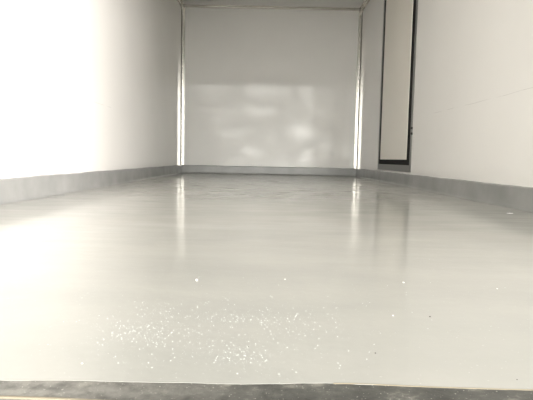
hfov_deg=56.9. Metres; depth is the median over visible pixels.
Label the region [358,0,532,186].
wall
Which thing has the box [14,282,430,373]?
grains
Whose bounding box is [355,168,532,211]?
baseboard
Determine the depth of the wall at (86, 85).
2.92 m
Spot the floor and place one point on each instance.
(89, 257)
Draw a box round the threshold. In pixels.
[0,380,532,399]
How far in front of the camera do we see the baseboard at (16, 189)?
2.63 m
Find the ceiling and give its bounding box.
[183,0,363,8]
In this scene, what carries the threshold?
on the floor
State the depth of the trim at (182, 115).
6.06 m
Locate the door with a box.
[377,0,417,171]
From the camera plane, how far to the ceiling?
5.83 m
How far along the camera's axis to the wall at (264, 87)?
6.07 m
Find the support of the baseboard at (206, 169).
attached to the wall at (264, 87)
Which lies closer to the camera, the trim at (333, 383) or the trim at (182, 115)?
the trim at (333, 383)
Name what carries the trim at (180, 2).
attached to the wall at (86, 85)
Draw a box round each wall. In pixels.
[0,0,180,178]
[184,7,358,167]
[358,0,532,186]
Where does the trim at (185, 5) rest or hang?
attached to the wall at (264, 87)
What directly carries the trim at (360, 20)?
attached to the wall at (264, 87)
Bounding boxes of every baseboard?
[0,165,181,204]
[182,165,355,175]
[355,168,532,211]
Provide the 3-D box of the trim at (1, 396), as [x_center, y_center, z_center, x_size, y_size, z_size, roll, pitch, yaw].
[-0.194,0.165,0.409,0.751,0.001,0.006,1,5,2]
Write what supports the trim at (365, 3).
attached to the wall at (473, 109)
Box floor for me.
[0,173,532,388]
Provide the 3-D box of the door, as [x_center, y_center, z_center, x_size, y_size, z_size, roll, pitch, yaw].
[1.181,-1.151,4.343,0.094,1.785,1.145,1,5,0]
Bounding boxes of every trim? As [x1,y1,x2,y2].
[0,395,102,399]
[177,0,184,6]
[180,5,184,164]
[182,4,361,10]
[333,383,532,389]
[353,9,362,168]
[360,0,369,10]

